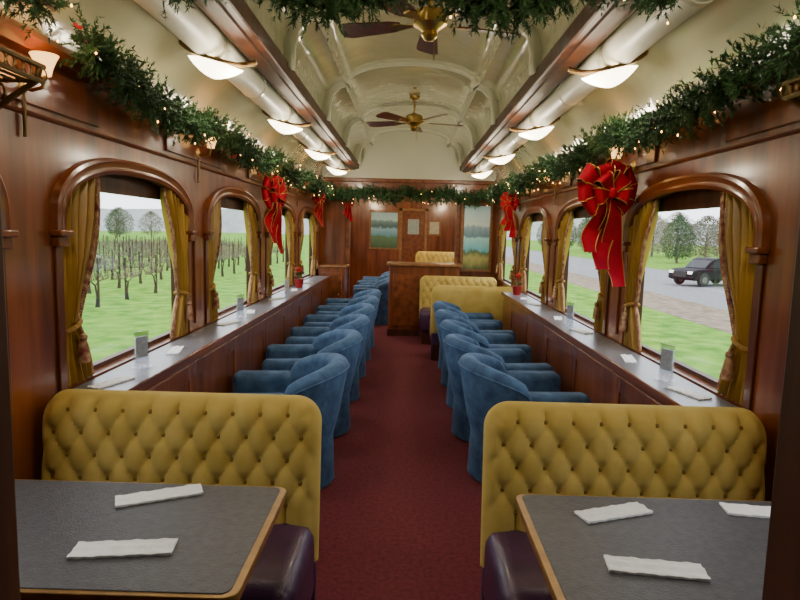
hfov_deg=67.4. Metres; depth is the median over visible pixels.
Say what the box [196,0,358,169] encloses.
trim
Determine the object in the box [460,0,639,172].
trim
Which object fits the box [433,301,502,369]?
tub chair
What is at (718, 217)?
bare tree
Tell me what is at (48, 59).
wall sconce
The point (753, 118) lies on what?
trim
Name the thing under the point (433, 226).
print
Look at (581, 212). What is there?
window
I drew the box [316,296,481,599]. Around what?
floor
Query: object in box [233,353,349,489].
tub chair
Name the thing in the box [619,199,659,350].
curtain
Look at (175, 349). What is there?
napkin
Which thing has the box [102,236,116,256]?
grapevine
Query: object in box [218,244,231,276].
grapevine
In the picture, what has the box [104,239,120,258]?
grapevine
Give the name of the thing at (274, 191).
bow
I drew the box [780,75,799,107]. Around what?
luggage rack
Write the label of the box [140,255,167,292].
grapevine
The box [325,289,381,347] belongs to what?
tub chair
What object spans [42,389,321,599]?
bench
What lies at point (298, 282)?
pot
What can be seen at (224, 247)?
grapevine
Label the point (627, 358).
napkin
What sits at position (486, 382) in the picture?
tub chair
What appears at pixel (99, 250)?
grapevine
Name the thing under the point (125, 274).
grapevine
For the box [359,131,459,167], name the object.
rib
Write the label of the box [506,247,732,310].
ground
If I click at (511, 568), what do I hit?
seat cushion
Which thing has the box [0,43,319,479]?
wall
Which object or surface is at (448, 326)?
tub chair
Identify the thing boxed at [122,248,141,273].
grapevine
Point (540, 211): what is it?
window
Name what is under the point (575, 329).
napkin
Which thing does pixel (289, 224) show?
curtain
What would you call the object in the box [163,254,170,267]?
grapevine
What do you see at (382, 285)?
tub chair
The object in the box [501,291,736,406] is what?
counter
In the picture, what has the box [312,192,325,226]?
bow
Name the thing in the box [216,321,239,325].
napkin
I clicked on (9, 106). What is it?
trim
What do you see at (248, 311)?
napkin
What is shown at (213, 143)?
wall sconce
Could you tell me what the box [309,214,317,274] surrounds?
curtain
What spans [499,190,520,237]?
bow
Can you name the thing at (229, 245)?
grapevine
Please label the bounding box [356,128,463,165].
rib
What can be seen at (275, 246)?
grapevine
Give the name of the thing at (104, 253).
grapevine
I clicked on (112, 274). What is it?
grapevine
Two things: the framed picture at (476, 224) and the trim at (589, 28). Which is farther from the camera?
the framed picture at (476, 224)
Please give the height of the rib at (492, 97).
0.536 m
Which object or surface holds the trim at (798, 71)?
attached to the wall at (773, 166)
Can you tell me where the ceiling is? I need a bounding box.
[0,0,799,184]
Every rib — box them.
[284,2,540,75]
[323,62,498,124]
[343,103,476,149]
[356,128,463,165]
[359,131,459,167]
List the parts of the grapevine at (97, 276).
post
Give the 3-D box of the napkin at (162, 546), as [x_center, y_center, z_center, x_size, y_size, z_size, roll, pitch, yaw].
[-0.682,0.613,1.482,0.240,0.008,0.075,1,7,-7]
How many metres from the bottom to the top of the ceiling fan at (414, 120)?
0.500 m
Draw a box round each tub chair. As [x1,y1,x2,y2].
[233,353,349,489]
[262,329,362,437]
[285,314,369,401]
[303,303,374,378]
[315,295,378,360]
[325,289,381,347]
[353,278,388,324]
[357,274,388,284]
[362,271,388,280]
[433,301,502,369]
[435,309,515,386]
[439,319,531,407]
[443,334,553,441]
[458,353,590,482]
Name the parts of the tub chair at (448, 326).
backrest, arm, arm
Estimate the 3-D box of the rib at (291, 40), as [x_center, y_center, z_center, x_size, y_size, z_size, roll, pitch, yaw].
[0.081,-1.694,3.742,1.600,0.536,0.044,1,6,1]
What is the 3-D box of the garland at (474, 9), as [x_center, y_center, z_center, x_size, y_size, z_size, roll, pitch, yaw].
[0.040,-1.120,2.190,1.996,0.387,0.284,1,6,1]
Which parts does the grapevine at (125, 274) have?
post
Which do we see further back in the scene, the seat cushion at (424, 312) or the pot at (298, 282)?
the seat cushion at (424, 312)
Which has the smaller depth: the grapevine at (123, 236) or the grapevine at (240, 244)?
the grapevine at (123, 236)
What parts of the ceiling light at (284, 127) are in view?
lamp shade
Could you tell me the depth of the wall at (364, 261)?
14.07 m
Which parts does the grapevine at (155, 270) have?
post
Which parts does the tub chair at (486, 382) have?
backrest, arm, arm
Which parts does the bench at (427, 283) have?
backrest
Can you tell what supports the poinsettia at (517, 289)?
on the counter at (592, 365)
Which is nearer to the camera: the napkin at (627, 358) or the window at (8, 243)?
the window at (8, 243)
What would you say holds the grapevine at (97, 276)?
on the ground at (112, 327)
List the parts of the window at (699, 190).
sash, arch moulding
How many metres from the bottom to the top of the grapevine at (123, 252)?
1.712 m
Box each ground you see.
[82,231,731,379]
[505,256,731,333]
[506,240,718,270]
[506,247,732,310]
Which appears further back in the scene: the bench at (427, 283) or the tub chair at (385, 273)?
the tub chair at (385, 273)
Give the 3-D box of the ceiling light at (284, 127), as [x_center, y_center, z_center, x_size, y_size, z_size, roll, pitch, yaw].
[-0.902,-1.417,4.769,0.366,0.191,0.194,4,7,25]
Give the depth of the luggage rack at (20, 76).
1.88 m
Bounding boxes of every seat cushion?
[240,523,313,599]
[419,307,430,331]
[483,530,552,599]
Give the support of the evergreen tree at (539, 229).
on the ground at (658, 261)
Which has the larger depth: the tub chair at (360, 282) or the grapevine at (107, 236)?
the grapevine at (107, 236)
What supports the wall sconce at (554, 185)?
attached to the wall at (773, 166)
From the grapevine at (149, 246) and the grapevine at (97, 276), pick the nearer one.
the grapevine at (97, 276)
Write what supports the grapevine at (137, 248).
on the ground at (112, 327)
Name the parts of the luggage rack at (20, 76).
rod, scroll rail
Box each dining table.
[15,479,285,599]
[516,494,770,599]
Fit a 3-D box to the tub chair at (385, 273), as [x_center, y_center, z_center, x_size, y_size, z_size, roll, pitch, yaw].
[-0.394,-0.221,12.160,0.751,0.775,0.745,1,6,-2]
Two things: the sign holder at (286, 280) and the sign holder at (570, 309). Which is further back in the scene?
the sign holder at (286, 280)
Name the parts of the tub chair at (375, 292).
arm, arm, backrest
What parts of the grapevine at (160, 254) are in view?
post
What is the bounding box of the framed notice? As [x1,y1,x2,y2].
[428,220,440,235]
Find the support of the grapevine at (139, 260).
on the ground at (112, 327)
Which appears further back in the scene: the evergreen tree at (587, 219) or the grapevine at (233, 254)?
the evergreen tree at (587, 219)
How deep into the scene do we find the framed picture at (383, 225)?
14.04 m
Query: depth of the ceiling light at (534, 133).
4.71 m
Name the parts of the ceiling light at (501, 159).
lamp shade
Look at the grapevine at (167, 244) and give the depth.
37.60 m
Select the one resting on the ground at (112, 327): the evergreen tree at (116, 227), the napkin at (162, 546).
the evergreen tree at (116, 227)
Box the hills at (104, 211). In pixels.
[99,208,164,230]
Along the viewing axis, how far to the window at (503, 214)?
8.53 m
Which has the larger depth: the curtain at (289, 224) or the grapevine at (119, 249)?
the grapevine at (119, 249)
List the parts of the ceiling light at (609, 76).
lamp shade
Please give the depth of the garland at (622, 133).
2.54 m
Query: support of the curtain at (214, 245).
hanging from the window at (227, 195)
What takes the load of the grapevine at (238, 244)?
on the ground at (112, 327)
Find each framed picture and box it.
[369,210,399,249]
[459,202,493,271]
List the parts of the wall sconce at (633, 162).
lamp shade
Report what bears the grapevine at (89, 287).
on the ground at (112, 327)
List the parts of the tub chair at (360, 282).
arm, arm, backrest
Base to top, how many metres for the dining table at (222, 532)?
0.752 m
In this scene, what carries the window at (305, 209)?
in the wall at (31, 166)
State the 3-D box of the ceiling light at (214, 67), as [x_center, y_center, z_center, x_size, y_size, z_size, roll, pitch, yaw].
[-0.925,-1.221,3.040,0.366,0.191,0.194,4,7,25]
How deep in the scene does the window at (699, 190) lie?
2.63 m
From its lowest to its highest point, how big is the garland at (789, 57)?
0.351 m
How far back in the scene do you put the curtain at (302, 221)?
7.70 m
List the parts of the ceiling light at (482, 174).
lamp shade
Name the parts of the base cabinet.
door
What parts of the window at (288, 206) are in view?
sash, arch moulding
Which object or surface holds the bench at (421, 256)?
on the floor
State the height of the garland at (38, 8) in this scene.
0.315 m
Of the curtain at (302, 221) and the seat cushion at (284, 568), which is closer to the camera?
the seat cushion at (284, 568)
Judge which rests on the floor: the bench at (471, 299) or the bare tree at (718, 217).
the bench at (471, 299)
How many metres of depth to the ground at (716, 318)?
24.95 m
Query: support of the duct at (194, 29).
attached to the ceiling
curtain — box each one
[63,176,100,385]
[160,187,192,338]
[208,199,221,321]
[243,202,261,303]
[268,236,274,294]
[285,210,296,285]
[299,214,303,278]
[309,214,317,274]
[495,225,505,279]
[509,238,515,285]
[516,216,531,291]
[539,216,547,302]
[551,210,574,311]
[592,270,605,332]
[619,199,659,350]
[716,191,755,404]
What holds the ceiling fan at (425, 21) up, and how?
hanging from the ceiling
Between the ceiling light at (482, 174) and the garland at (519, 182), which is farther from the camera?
the ceiling light at (482, 174)
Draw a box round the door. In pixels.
[398,208,427,261]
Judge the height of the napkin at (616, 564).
0.008 m
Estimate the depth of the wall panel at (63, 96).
2.59 m
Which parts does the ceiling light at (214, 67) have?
lamp shade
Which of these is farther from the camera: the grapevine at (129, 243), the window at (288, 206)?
the grapevine at (129, 243)
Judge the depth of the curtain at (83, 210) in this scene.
2.50 m
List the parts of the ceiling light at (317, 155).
lamp shade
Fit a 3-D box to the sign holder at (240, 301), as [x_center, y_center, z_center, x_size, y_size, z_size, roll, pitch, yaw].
[-1.197,0.044,4.499,0.070,0.175,0.080,4,7,24]
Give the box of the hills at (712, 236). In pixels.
[655,236,717,245]
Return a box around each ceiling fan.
[338,0,520,60]
[366,95,463,137]
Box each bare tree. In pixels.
[104,207,134,236]
[138,211,164,236]
[573,221,587,246]
[649,214,674,256]
[656,211,699,251]
[685,215,724,257]
[707,217,718,253]
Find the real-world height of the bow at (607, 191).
0.740 m
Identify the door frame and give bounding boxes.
[0,193,799,599]
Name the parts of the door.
pane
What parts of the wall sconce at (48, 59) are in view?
drop rod, arm, lamp shade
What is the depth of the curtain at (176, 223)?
3.60 m
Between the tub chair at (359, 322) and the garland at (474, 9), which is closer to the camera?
the garland at (474, 9)
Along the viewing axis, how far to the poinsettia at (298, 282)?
6.90 m
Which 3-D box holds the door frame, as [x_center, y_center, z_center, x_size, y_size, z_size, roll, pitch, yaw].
[0.003,0.202,0.878,2.740,2.500,0.100,1,6,1]
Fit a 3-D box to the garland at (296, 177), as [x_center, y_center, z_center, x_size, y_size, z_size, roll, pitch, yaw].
[-1.106,-1.334,6.411,0.314,0.349,1.768,1,6,1]
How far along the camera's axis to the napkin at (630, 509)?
1.74 m
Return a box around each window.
[0,175,18,413]
[50,158,197,390]
[203,187,263,324]
[265,201,297,296]
[298,206,318,277]
[496,212,517,285]
[518,206,550,304]
[552,197,609,334]
[619,172,770,410]
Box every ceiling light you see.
[178,40,256,78]
[262,110,311,133]
[301,142,336,159]
[323,161,351,174]
[467,165,495,178]
[482,148,519,163]
[509,117,560,139]
[568,50,647,87]
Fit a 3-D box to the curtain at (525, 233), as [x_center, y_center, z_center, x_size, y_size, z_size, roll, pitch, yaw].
[1.445,-0.537,7.006,0.120,0.884,0.344,2,6,4]
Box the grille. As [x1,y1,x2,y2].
[673,271,686,276]
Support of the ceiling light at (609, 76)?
attached to the duct at (633, 37)
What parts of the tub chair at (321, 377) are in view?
arm, arm, backrest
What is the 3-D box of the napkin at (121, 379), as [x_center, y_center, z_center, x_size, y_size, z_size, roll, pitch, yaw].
[-1.224,0.349,2.551,0.064,0.008,0.204,4,7,18]
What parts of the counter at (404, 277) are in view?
panel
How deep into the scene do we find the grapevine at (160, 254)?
31.34 m
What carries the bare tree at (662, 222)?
on the ground at (658, 261)
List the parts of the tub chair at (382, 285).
arm, arm, backrest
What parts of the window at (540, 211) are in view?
sash, arch moulding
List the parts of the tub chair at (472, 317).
backrest, arm, arm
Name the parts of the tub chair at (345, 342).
arm, arm, backrest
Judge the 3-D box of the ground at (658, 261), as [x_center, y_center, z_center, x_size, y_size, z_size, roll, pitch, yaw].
[123.422,-11.907,158.102,197.000,0.300,480.000,1,6,1]
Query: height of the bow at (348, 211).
0.407 m
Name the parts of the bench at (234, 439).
panel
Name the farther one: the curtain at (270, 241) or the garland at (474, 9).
the curtain at (270, 241)
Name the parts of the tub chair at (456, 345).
backrest, arm, arm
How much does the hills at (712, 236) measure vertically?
14.409 m
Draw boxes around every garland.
[0,0,81,43]
[57,4,235,149]
[160,0,682,46]
[214,114,290,176]
[273,150,317,192]
[307,170,336,198]
[327,181,486,208]
[483,176,509,204]
[499,160,543,198]
[532,117,611,183]
[586,33,786,161]
[728,0,799,95]
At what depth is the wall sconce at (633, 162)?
3.61 m
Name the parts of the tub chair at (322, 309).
arm, arm, backrest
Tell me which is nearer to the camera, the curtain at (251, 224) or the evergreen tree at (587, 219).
the curtain at (251, 224)
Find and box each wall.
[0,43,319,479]
[320,133,496,298]
[349,193,455,295]
[494,75,799,500]
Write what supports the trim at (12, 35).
attached to the wall at (31, 166)
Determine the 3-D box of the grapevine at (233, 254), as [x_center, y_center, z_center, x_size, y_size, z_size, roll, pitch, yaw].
[-10.079,-2.514,36.632,0.594,1.835,2.208,1,6,-1]
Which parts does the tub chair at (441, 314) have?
backrest, arm, arm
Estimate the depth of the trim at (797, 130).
2.68 m
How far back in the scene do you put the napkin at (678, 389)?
2.60 m
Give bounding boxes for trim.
[0,12,236,152]
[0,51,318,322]
[4,104,313,202]
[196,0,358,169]
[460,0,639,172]
[495,82,799,333]
[496,128,799,208]
[540,55,799,175]
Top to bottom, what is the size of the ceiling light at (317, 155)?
0.191 m
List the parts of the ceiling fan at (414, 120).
blade, blade, motor, blade, blade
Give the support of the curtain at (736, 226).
hanging from the window at (699, 190)
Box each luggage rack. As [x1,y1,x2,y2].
[0,45,47,109]
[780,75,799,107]
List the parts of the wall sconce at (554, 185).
drop rod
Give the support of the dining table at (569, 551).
on the floor
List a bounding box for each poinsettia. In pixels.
[293,267,305,287]
[509,273,524,294]
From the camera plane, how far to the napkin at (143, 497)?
1.77 m
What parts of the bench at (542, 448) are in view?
panel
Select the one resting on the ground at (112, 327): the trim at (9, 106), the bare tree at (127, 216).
the bare tree at (127, 216)
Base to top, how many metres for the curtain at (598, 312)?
0.884 m
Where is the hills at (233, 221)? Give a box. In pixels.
[112,209,718,240]
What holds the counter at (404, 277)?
on the floor
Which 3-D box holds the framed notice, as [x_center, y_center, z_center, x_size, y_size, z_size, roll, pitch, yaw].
[0.803,-1.684,14.024,0.310,0.370,0.030,1,6,1]
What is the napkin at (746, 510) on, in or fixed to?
on the dining table at (569, 551)
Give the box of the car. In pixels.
[668,258,728,286]
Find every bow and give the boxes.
[261,174,286,253]
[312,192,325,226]
[343,197,354,221]
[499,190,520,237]
[576,158,638,286]
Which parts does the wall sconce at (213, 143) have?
drop rod, arm, lamp shade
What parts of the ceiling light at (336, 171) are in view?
lamp shade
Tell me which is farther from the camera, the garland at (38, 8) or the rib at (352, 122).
the rib at (352, 122)
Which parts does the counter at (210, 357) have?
panel frame, panel frame, panel, panel frame, panel frame, panel frame, panel frame, panel frame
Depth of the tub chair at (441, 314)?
6.03 m
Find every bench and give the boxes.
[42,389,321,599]
[415,251,453,262]
[419,276,496,343]
[429,285,512,360]
[480,401,766,599]
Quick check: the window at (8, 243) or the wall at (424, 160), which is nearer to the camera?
the window at (8, 243)
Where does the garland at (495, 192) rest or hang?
attached to the wall at (773, 166)
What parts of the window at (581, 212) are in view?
arch moulding, sash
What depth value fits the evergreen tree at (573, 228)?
117.10 m
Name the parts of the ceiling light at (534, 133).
lamp shade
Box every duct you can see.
[134,0,346,174]
[471,0,713,177]
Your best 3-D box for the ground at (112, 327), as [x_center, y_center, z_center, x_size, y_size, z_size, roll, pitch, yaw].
[-103.090,-17.826,160.342,229.800,0.300,480.000,1,6,1]
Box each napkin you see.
[66,538,177,559]
[87,376,134,388]
[115,483,203,507]
[166,346,183,354]
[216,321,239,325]
[246,310,254,313]
[554,316,561,319]
[569,328,592,333]
[574,502,652,523]
[604,554,710,581]
[620,354,636,362]
[665,386,711,399]
[719,502,770,518]
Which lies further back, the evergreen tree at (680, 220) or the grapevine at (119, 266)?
the evergreen tree at (680, 220)
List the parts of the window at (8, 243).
arch moulding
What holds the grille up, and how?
attached to the car
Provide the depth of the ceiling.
4.28 m
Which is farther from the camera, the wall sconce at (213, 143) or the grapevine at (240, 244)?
the grapevine at (240, 244)
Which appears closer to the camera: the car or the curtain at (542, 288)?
the curtain at (542, 288)
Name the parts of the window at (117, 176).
arch moulding, sash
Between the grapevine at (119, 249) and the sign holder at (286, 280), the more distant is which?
the grapevine at (119, 249)
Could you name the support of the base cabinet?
on the floor
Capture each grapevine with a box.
[87,255,105,293]
[90,257,116,306]
[96,241,109,267]
[97,245,116,272]
[97,249,120,279]
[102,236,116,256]
[102,253,132,287]
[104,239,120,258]
[106,258,145,299]
[108,243,126,264]
[112,243,134,270]
[115,236,126,257]
[120,238,133,260]
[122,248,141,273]
[126,239,140,263]
[127,252,152,283]
[131,241,150,266]
[139,239,155,262]
[139,242,161,272]
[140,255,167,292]
[148,243,165,265]
[152,248,170,279]
[156,244,169,270]
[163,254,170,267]
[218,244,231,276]
[220,242,228,261]
[222,245,232,266]
[227,244,242,273]
[232,244,244,264]
[235,239,244,258]
[238,248,245,270]
[272,245,278,263]
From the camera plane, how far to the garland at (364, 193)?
9.04 m
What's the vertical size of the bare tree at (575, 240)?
6.396 m
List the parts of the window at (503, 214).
sash, arch moulding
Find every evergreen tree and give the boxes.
[105,208,127,237]
[536,222,542,243]
[570,224,576,247]
[576,218,590,252]
[660,214,696,262]
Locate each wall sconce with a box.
[18,51,58,136]
[196,137,215,182]
[546,178,556,204]
[610,147,637,172]
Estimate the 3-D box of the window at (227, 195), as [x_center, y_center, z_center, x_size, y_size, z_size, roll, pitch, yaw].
[-1.331,-0.399,4.783,0.133,0.977,1.502,1,6,1]
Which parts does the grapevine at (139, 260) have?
post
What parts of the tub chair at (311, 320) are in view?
arm, arm, backrest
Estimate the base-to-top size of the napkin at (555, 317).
0.008 m
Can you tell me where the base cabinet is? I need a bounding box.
[318,264,349,298]
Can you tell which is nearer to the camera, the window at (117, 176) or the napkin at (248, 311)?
the window at (117, 176)
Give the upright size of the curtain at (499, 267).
0.884 m
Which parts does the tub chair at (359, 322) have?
arm, arm, backrest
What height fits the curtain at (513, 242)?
0.884 m
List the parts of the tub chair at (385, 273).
arm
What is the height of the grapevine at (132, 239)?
1.789 m
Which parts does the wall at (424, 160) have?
arched panel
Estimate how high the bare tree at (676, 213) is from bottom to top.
7.197 m
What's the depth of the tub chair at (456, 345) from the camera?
4.49 m
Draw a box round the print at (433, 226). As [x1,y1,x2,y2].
[429,222,438,233]
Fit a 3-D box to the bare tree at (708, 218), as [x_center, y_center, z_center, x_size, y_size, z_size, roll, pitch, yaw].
[37.922,-7.598,74.209,5.573,5.842,5.574,4,7,25]
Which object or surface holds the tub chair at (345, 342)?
on the floor
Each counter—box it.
[73,276,330,392]
[387,261,461,335]
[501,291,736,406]
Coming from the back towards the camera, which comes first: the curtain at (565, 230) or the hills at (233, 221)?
the hills at (233, 221)
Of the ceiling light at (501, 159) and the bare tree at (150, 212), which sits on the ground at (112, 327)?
the bare tree at (150, 212)
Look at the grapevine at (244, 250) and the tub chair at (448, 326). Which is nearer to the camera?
the tub chair at (448, 326)
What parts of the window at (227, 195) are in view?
arch moulding, sash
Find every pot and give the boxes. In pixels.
[294,278,303,287]
[512,286,522,294]
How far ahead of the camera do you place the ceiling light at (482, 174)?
8.17 m
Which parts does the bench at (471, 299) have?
panel, backrest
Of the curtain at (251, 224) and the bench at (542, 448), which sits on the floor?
the bench at (542, 448)
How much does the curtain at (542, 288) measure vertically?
0.884 m
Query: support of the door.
in the wall at (364, 261)
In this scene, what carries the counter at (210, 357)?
on the floor
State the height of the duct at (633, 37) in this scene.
0.172 m
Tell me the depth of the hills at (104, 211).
288.31 m
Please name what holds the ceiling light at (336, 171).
attached to the duct at (194, 29)
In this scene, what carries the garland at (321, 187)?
attached to the wall at (31, 166)
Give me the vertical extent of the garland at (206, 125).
0.398 m
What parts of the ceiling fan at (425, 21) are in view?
blade, blade, blade arm, blade arm, blade, motor, blade arm, blade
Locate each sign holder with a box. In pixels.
[135,335,147,358]
[237,297,243,310]
[285,279,288,288]
[567,305,573,318]
[660,348,673,371]
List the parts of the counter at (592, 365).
panel frame, panel frame, panel frame, panel, panel frame, panel frame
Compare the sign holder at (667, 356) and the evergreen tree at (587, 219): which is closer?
the sign holder at (667, 356)
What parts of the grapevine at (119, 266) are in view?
post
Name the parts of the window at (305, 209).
sash, arch moulding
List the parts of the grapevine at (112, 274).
post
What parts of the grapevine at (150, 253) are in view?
post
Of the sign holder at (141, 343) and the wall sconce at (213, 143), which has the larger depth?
the wall sconce at (213, 143)
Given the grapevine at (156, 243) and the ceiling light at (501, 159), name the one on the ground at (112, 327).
the grapevine at (156, 243)
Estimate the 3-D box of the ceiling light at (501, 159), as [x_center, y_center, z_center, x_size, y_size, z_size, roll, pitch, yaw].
[1.092,-1.562,6.486,0.368,0.191,0.194,4,7,25]
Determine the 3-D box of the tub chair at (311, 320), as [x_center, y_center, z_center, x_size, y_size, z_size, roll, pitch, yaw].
[-0.648,0.424,6.422,0.751,0.775,0.745,1,7,-7]
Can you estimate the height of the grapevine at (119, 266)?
1.587 m
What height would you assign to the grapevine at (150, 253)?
1.848 m
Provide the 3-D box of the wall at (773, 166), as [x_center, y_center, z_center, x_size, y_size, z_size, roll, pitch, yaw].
[1.486,-0.248,6.495,0.090,2.200,15.400,1,6,1]
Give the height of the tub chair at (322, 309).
0.775 m
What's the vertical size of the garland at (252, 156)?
0.358 m
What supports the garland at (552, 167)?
attached to the wall at (773, 166)
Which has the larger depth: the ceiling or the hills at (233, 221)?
the hills at (233, 221)

